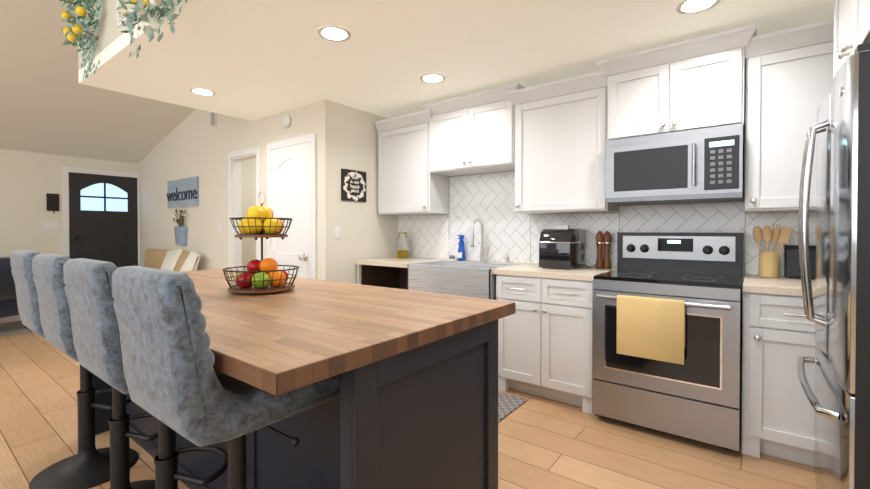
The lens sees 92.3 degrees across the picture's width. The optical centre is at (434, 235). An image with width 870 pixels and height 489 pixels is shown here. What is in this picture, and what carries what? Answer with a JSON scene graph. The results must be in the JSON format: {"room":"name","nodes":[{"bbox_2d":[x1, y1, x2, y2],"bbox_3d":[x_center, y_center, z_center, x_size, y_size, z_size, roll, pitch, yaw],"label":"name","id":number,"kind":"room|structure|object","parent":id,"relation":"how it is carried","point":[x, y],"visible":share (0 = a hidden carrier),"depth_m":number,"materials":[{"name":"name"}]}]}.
{"room":"kitchen","nodes":[
{"label":"kitchen","id":0,"kind":"room"},
{"bbox_2d":[0,149,138,256],"bbox_3d":[-6.453,-0.030,4.511,0.100,2.370,5.730,0,1,37],"label":"wall","id":1,"kind":"structure","parent":0,"point":[29,181],"depth_m":5.69,"materials":[{"name":"beige paint"}]},
{"bbox_2d":[0,315,20,322],"bbox_3d":[-6.706,1.109,4.101,0.012,0.100,4.550,0,1,37],"label":"baseboard","id":2,"kind":"structure","parent":1,"relation":"attached to","point":[11,318],"depth_m":5.51,"materials":[{"name":"white wood"}]},
{"bbox_2d":[43,222,58,229],"bbox_3d":[-5.365,-0.130,5.837,0.013,0.115,0.160,0,1,37],"label":"light switch","id":3,"kind":"object","parent":1,"relation":"attached to","point":[50,225],"depth_m":5.83,"materials":[{"name":"white plastic"}]},
{"bbox_2d":[46,193,58,212],"bbox_3d":[-5.322,-0.438,5.827,0.088,0.283,0.130,0,1,37],"label":"sign","id":4,"kind":"object","parent":1,"relation":"attached to","point":[52,200],"visible":1,"depth_m":5.83,"materials":[{"name":"black"}]},
{"bbox_2d":[61,166,139,267],"bbox_3d":[-4.963,0.078,6.297,0.090,2.115,0.985,0,1,37],"label":"front door","id":5,"kind":"structure","parent":1,"relation":"in","point":[100,215],"depth_m":6.27,"materials":[{"name":"black wood"}]},
{"bbox_2d":[0,0,194,163],"bbox_3d":[-2.860,-2.254,1.736,9.150,2.388,5.730,0,1,37],"label":"ceiling","id":6,"kind":"structure","parent":0,"point":[50,103],"depth_m":4.84,"materials":[{"name":"beige paint"}]},
{"bbox_2d":[78,0,136,69],"bbox_3d":[-0.639,-2.356,1.716,5.600,2.082,0.100,0,1,37],"label":"soffit","id":7,"kind":"structure","parent":0,"point":[107,32],"depth_m":2.98,"materials":[{"name":"beige paint"}]},
{"bbox_2d":[58,0,101,78],"bbox_3d":[-2.572,-1.555,3.039,0.583,0.790,0.215,0,1,37],"label":"wreath","id":8,"kind":"object","parent":7,"relation":"attached to","point":[74,34],"visible":1,"depth_m":3.01,"materials":[{"name":"green plant"}]},
{"bbox_2d":[117,0,127,27],"bbox_3d":[-2.032,-1.546,2.719,0.220,0.320,0.012,0,1,37],"label":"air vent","id":9,"kind":"object","parent":7,"relation":"attached to","point":[119,22],"visible":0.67,"depth_m":2.75,"materials":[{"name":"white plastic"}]},
{"bbox_2d":[115,0,197,57],"bbox_3d":[-1.477,-1.250,2.225,0.924,0.438,0.248,0,1,37],"label":"wreath","id":10,"kind":"object","parent":7,"relation":"attached to","point":[131,11],"visible":1,"depth_m":2.25,"materials":[{"name":"green plant"}]},
{"bbox_2d":[138,102,318,279],"bbox_3d":[-2.876,-0.464,5.313,4.600,3.220,0.100,0,1,37],"label":"wall","id":11,"kind":"structure","parent":0,"point":[193,143],"depth_m":5.26,"materials":[{"name":"beige paint"}]},
{"bbox_2d":[173,209,186,244],"bbox_3d":[-3.440,-0.114,5.618,0.351,0.483,0.108,0,1,37],"label":"vase","id":12,"kind":"object","parent":11,"relation":"attached to","point":[180,235],"visible":1,"depth_m":5.57,"materials":[{"name":"blue metal"}]},
{"bbox_2d":[167,176,198,208],"bbox_3d":[-3.408,-0.568,5.636,0.928,0.388,0.028,0,1,37],"label":"welcome sign","id":13,"kind":"object","parent":11,"relation":"attached to","point":[186,184],"visible":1,"depth_m":5.57,"materials":[{"name":"grey wood"}]},
{"bbox_2d":[166,188,196,201],"bbox_3d":[-3.421,-0.557,5.627,0.942,0.180,0.016,0,1,37],"label":"lettering","id":14,"kind":"object","parent":13,"relation":"attached to","point":[172,196],"visible":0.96,"depth_m":5.60,"materials":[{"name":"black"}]},
{"bbox_2d":[210,112,216,127],"bbox_3d":[-2.712,-1.452,5.105,0.160,0.260,0.012,0,1,37],"label":"air vent","id":15,"kind":"object","parent":11,"relation":"in","point":[213,119],"visible":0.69,"depth_m":5.09,"materials":[{"name":"white plastic"}]},
{"bbox_2d":[218,222,221,230],"bbox_3d":[-2.593,-0.101,5.028,0.075,0.115,0.013,0,1,37],"label":"light switch","id":16,"kind":"object","parent":11,"relation":"attached to","point":[219,223],"depth_m":5.02,"materials":[{"name":"white plastic"}]},
{"bbox_2d":[228,146,260,270],"bbox_3d":[-2.111,0.097,4.722,0.680,2.110,0.118,0,1,37],"label":"trim","id":17,"kind":"structure","parent":11,"relation":"attached to","point":[234,242],"depth_m":4.85,"materials":[{"name":"white wood"}]},
{"bbox_2d":[282,115,290,127],"bbox_3d":[-1.481,-1.131,4.151,0.130,0.130,0.036,0,1,37],"label":"smoke detector","id":18,"kind":"object","parent":11,"relation":"attached to","point":[286,121],"visible":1,"depth_m":4.13,"materials":[{"name":"white plastic"}]},
{"bbox_2d":[267,133,316,278],"bbox_3d":[-1.453,0.104,4.109,0.810,2.110,0.087,0,1,37],"label":"pantry door","id":19,"kind":"structure","parent":11,"relation":"in","point":[291,177],"depth_m":4.08,"materials":[{"name":"white wood"}]},
{"bbox_2d":[241,158,255,270],"bbox_3d":[-2.325,-0.059,5.790,0.100,2.400,1.320,0,1,37],"label":"wall","id":20,"kind":"structure","parent":0,"point":[248,183],"depth_m":5.52,"materials":[{"name":"beige paint"}]},
{"bbox_2d":[318,99,397,283],"bbox_3d":[-0.746,-0.042,4.234,0.100,2.400,0.970,0,1,37],"label":"wall","id":21,"kind":"structure","parent":0,"point":[347,137],"depth_m":4.03,"materials":[{"name":"beige paint"}]},
{"bbox_2d":[335,226,340,237],"bbox_3d":[-0.910,-0.029,3.926,0.013,0.115,0.075,0,1,37],"label":"light switch","id":22,"kind":"object","parent":21,"relation":"attached to","point":[337,228],"depth_m":3.92,"materials":[{"name":"white plastic"}]},
{"bbox_2d":[341,169,365,201],"bbox_3d":[-0.785,-0.480,4.071,0.028,0.302,0.310,0,1,37],"label":"sign","id":23,"kind":"object","parent":21,"relation":"attached to","point":[347,175],"visible":1,"depth_m":4.05,"materials":[{"name":"black wood"}]},
{"bbox_2d":[350,176,359,192],"bbox_3d":[-0.779,-0.492,4.068,0.006,0.173,0.115,0,1,37],"label":"sign","id":24,"kind":"object","parent":23,"relation":"attached to","point":[354,187],"visible":1,"depth_m":4.06,"materials":[{"name":"white"}]},
{"bbox_2d":[356,257,431,266],"bbox_3d":[-0.305,0.264,4.109,0.695,0.040,0.630,0,1,37],"label":"countertop","id":25,"kind":"structure","parent":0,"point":[398,262],"depth_m":3.94,"materials":[{"name":"beige stone"}]},
{"bbox_2d":[397,232,408,258],"bbox_3d":[-0.334,0.106,4.330,0.124,0.267,0.124,0,1,37],"label":"mason jar","id":26,"kind":"object","parent":25,"relation":"on","point":[402,246],"visible":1,"depth_m":4.28,"materials":[{"name":"clear glass"}]},
{"bbox_2d":[447,255,456,259],"bbox_3d":[0.166,0.219,4.062,0.110,0.047,0.110,0,1,37],"label":"dish","id":27,"kind":"object","parent":25,"relation":"on","point":[451,257],"visible":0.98,"depth_m":4.04,"materials":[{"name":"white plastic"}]},
{"bbox_2d":[457,235,464,260],"bbox_3d":[0.243,0.121,3.964,0.072,0.244,0.101,0,1,37],"label":"soap bottle","id":28,"kind":"object","parent":25,"relation":"on","point":[461,253],"visible":1,"depth_m":3.95,"materials":[{"name":"blue plastic"}]},
{"bbox_2d":[0,320,815,488],"bbox_3d":[-2.129,1.204,2.769,9.300,0.060,8.200,0,1,37],"label":"floor","id":29,"kind":"structure","parent":0,"point":[544,443],"depth_m":2.32,"materials":[{"name":"brown wood"}]},
{"bbox_2d":[0,321,32,336],"bbox_3d":[-5.243,1.143,5.002,0.900,0.012,1.500,0,1,29],"label":"area rug","id":30,"kind":"object","parent":29,"relation":"on","point":[12,328],"visible":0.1,"depth_m":5.03,"materials":[{"name":"beige fabric"}]},
{"bbox_2d":[0,256,27,327],"bbox_3d":[-5.269,0.694,4.872,0.740,0.886,0.720,0,1,7],"label":"armchair","id":31,"kind":"object","parent":30,"relation":"on","point":[8,303],"visible":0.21,"depth_m":4.82,"materials":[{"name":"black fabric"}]},
{"bbox_2d":[10,250,137,488],"bbox_3d":[-1.754,0.626,2.094,0.420,1.110,0.485,0,1,37],"label":"bar stool","id":32,"kind":"object","parent":29,"relation":"on","point":[87,466],"visible":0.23,"depth_m":2.02,"materials":[{"name":"black metal"}]},
{"bbox_2d":[32,253,157,488],"bbox_3d":[-1.357,0.629,1.790,0.420,1.110,0.485,0,1,37],"label":"bar stool","id":33,"kind":"object","parent":29,"relation":"on","point":[54,307],"visible":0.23,"depth_m":1.66,"materials":[{"name":"grey fabric"}]},
{"bbox_2d":[63,258,227,488],"bbox_3d":[-0.960,0.632,1.486,0.420,1.110,0.485,0,1,37],"label":"bar stool","id":34,"kind":"object","parent":29,"relation":"on","point":[94,321],"visible":0.42,"depth_m":1.28,"materials":[{"name":"grey fabric"}]},
{"bbox_2d":[144,249,200,271],"bbox_3d":[-3.707,0.663,5.389,1.703,0.965,0.750,0,1,37],"label":"settee","id":35,"kind":"object","parent":29,"relation":"on","point":[178,260],"visible":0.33,"depth_m":5.35,"materials":[{"name":"beige fabric"}]},
{"bbox_2d":[112,266,339,488],"bbox_3d":[-0.563,0.636,1.182,0.420,1.110,0.485,0,1,37],"label":"bar stool","id":36,"kind":"object","parent":29,"relation":"on","point":[177,382],"visible":0.73,"depth_m":0.96,"materials":[{"name":"grey fabric"}]},
{"bbox_2d":[92,313,507,488],"bbox_3d":[-0.899,0.747,2.036,2.340,0.870,0.739,0,1,37],"label":"kitchen island","id":37,"kind":"object","parent":29,"relation":"on","point":[414,405],"depth_m":1.36,"materials":[{"name":"grey wood"}]},
{"bbox_2d":[184,269,515,395],"bbox_3d":[-0.963,0.289,2.005,2.430,0.046,1.060,0,1,37],"label":"island countertop","id":38,"kind":"structure","parent":37,"relation":"on","point":[275,343],"depth_m":1.31,"materials":[{"name":"brown wood"}]},
{"bbox_2d":[223,192,298,294],"bbox_3d":[-0.821,0.030,1.982,0.337,0.473,0.337,0,1,37],"label":"fruit basket","id":39,"kind":"object","parent":38,"relation":"on","point":[262,275],"visible":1,"depth_m":1.91,"materials":[{"name":"brown wood"}]},
{"bbox_2d":[422,287,503,390],"bbox_3d":[0.313,0.844,3.623,0.936,0.640,0.660,0,1,37],"label":"base cabinet","id":40,"kind":"object","parent":29,"relation":"on","point":[477,292],"depth_m":3.17,"materials":[{"name":"white wood"}]},
{"bbox_2d":[498,392,526,421],"bbox_3d":[0.086,1.164,3.113,1.100,0.012,0.440,0,1,37],"label":"rug","id":41,"kind":"object","parent":29,"relation":"on","point":[508,404],"visible":0.27,"depth_m":2.88,"materials":[{"name":"grey fabric"}]},
{"bbox_2d":[484,271,594,414],"bbox_3d":[0.904,0.732,3.191,0.794,0.875,0.624,0,1,37],"label":"base cabinet","id":42,"kind":"object","parent":29,"relation":"on","point":[545,340],"depth_m":2.90,"materials":[{"name":"white wood"}]},
{"bbox_2d":[492,263,616,278],"bbox_3d":[0.920,0.274,3.171,0.751,0.040,0.630,0,1,37],"label":"countertop","id":43,"kind":"structure","parent":42,"relation":"on","point":[521,268],"depth_m":3.02,"materials":[{"name":"beige stone"}]},
{"bbox_2d":[538,226,594,268],"bbox_3d":[1.031,0.090,3.234,0.340,0.325,0.342,0,1,37],"label":"ice maker","id":44,"kind":"object","parent":43,"relation":"on","point":[561,247],"visible":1,"depth_m":3.14,"materials":[{"name":"black plastic"}]},
{"bbox_2d":[596,231,610,267],"bbox_3d":[1.286,0.109,3.187,0.108,0.286,0.056,0,1,21],"label":"pepper mills","id":45,"kind":"object","parent":43,"relation":"on","point":[600,238],"visible":1,"depth_m":3.17,"materials":[{"name":"brown wood"}]},
{"bbox_2d":[592,232,743,451],"bbox_3d":[1.482,0.580,2.658,0.754,1.190,0.751,0,1,37],"label":"range","id":46,"kind":"object","parent":29,"relation":"on","point":[666,332],"visible":1,"depth_m":2.42,"materials":[{"name":"silver metal"}]},
{"bbox_2d":[741,275,814,465],"bbox_3d":[2.289,0.723,2.110,1.180,0.915,0.658,0,1,37],"label":"base cabinet","id":47,"kind":"object","parent":29,"relation":"on","point":[778,340],"visible":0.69,"depth_m":2.16,"materials":[{"name":"white painted wood"},{"name":"brushed nickel"}]},
{"bbox_2d":[753,224,791,277],"bbox_3d":[2.062,0.096,2.558,0.186,0.324,0.096,0,1,37],"label":"utensil crock","id":48,"kind":"object","parent":47,"relation":"on","point":[768,264],"visible":1,"depth_m":2.54,"materials":[{"name":"brown"}]},
{"bbox_2d":[784,245,814,278],"bbox_3d":[2.235,0.160,2.470,0.260,0.195,0.076,0,1,37],"label":"trays","id":49,"kind":"object","parent":47,"relation":"on","point":[791,263],"visible":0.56,"depth_m":2.51,"materials":[{"name":"black metal"}]},
{"bbox_2d":[797,43,869,488],"bbox_3d":[1.855,0.305,1.401,0.961,1.767,0.912,0,1,37],"label":"fridge","id":50,"kind":"object","parent":29,"relation":"on","point":[839,400],"visible":1,"depth_m":1.36,"materials":[{"name":"silver metal"}]},
{"bbox_2d":[79,0,833,120],"bbox_3d":[0.105,-1.276,2.700,5.600,0.100,2.550,0,1,37],"label":"ceiling","id":51,"kind":"structure","parent":0,"point":[252,60],"depth_m":2.71,"materials":[{"name":"beige paint"}]},
{"bbox_2d":[190,88,215,95],"bbox_3d":[-2.001,-1.232,3.602,0.199,0.005,0.199,0,1,28],"label":"recessed light","id":52,"kind":"object","parent":51,"relation":"in","point":[199,91],"depth_m":3.60,"materials":[{"name":"white"}]},
{"bbox_2d":[317,26,350,41],"bbox_3d":[-0.611,-1.220,2.538,0.199,0.005,0.199,0,1,31],"label":"recessed light","id":53,"kind":"object","parent":51,"relation":"in","point":[335,33],"depth_m":2.53,"materials":[{"name":"white"}]},
{"bbox_2d":[420,74,444,82],"bbox_3d":[-0.018,-1.228,3.280,0.199,0.005,0.199,0,1,28],"label":"recessed light","id":54,"kind":"object","parent":51,"relation":"in","point":[427,78],"depth_m":3.28,"materials":[{"name":"white"}]},
{"bbox_2d":[676,0,719,13],"bbox_3d":[1.387,-1.217,2.204,0.199,0.005,0.199,0,1,28],"label":"recessed light","id":55,"kind":"object","parent":51,"relation":"in","point":[686,6],"depth_m":2.22,"materials":[{"name":"white plastic"}]},
{"bbox_2d":[398,87,815,280],"bbox_3d":[1.307,-0.033,3.337,4.450,2.400,0.100,0,1,37],"label":"wall","id":56,"kind":"structure","parent":0,"point":[654,204],"depth_m":2.73,"materials":[{"name":"beige paint"}]},
{"bbox_2d":[375,109,448,214],"bbox_3d":[-0.214,-0.684,4.192,0.726,0.945,0.371,0,1,37],"label":"upper cabinet","id":57,"kind":"object","parent":56,"relation":"attached to","point":[409,183],"visible":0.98,"depth_m":4.07,"materials":[{"name":"white wood"}]},
{"bbox_2d":[408,259,443,290],"bbox_3d":[-0.072,0.364,3.834,0.012,0.237,0.535,0,1,37],"label":"sink","id":58,"kind":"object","parent":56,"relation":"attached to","point":[420,275],"depth_m":3.52,"materials":[{"name":"silver metal"}]},
{"bbox_2d":[421,83,525,176],"bbox_3d":[0.375,-0.892,3.739,0.978,0.630,0.371,0,1,37],"label":"upper cabinet","id":59,"kind":"object","parent":56,"relation":"attached to","point":[472,133],"visible":0.92,"depth_m":3.59,"materials":[{"name":"white wood"}]},
{"bbox_2d":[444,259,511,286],"bbox_3d":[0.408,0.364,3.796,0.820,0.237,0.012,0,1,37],"label":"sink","id":60,"kind":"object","parent":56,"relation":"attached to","point":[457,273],"depth_m":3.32,"materials":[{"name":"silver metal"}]},
{"bbox_2d":[505,71,618,213],"bbox_3d":[1.009,-0.662,3.256,0.834,0.970,0.371,0,1,37],"label":"upper cabinet","id":61,"kind":"object","parent":56,"relation":"attached to","point":[560,137],"visible":0.94,"depth_m":3.12,"materials":[{"name":"white wood"}]},
{"bbox_2d":[399,170,815,276],"bbox_3d":[1.145,-0.160,3.388,3.870,0.822,0.006,0,1,37],"label":"backsplash","id":62,"kind":"structure","parent":56,"relation":"attached to","point":[487,200],"depth_m":3.62,"materials":[{"name":"white tile"}]},
{"bbox_2d":[416,235,421,245],"bbox_3d":[-0.165,0.056,4.385,0.075,0.115,0.008,0,1,37],"label":"outlet","id":63,"kind":"object","parent":62,"relation":"attached to","point":[418,237],"depth_m":4.38,"materials":[{"name":"white plastic"}]},
{"bbox_2d":[592,241,596,255],"bbox_3d":[1.272,0.108,3.285,0.075,0.115,0.008,0,1,37],"label":"outlet","id":64,"kind":"object","parent":62,"relation":"attached to","point":[594,248],"depth_m":3.29,"materials":[{"name":"white plastic"}]},
{"bbox_2d":[597,23,756,140],"bbox_3d":[1.588,-0.922,2.781,0.876,0.550,0.416,0,1,37],"label":"upper cabinet","id":65,"kind":"object","parent":56,"relation":"attached to","point":[696,83],"visible":0.96,"depth_m":2.61,"materials":[{"name":"white wood"}]},
{"bbox_2d":[605,124,743,204],"bbox_3d":[1.575,-0.431,2.768,0.754,0.419,0.461,0,1,37],"label":"microwave","id":66,"kind":"object","parent":65,"relation":"attached to","point":[700,165],"visible":1,"depth_m":2.60,"materials":[{"name":"silver metal"}]},
{"bbox_2d":[745,19,833,212],"bbox_3d":[2.178,-0.639,2.361,0.788,0.995,0.371,0,1,37],"label":"upper cabinet","id":67,"kind":"object","parent":56,"relation":"attached to","point":[789,75],"visible":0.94,"depth_m":2.35,"materials":[{"name":"white wood"}]},
{"bbox_3d":[0.997,-1.106,-0.657,0.100,4.632,6.600,0,1,37],"label":"wall","id":68,"kind":"structure","parent":0,"visible":0},
{"bbox_2d":[833,0,869,77],"bbox_3d":[1.904,-0.920,1.340,0.877,0.558,0.928,0,1,37],"label":"upper cabinet","id":69,"kind":"object","parent":68,"relation":"attached to","point":[851,25],"visible":0.65,"depth_m":1.61,"materials":[{"name":"white wood"}]}
]}

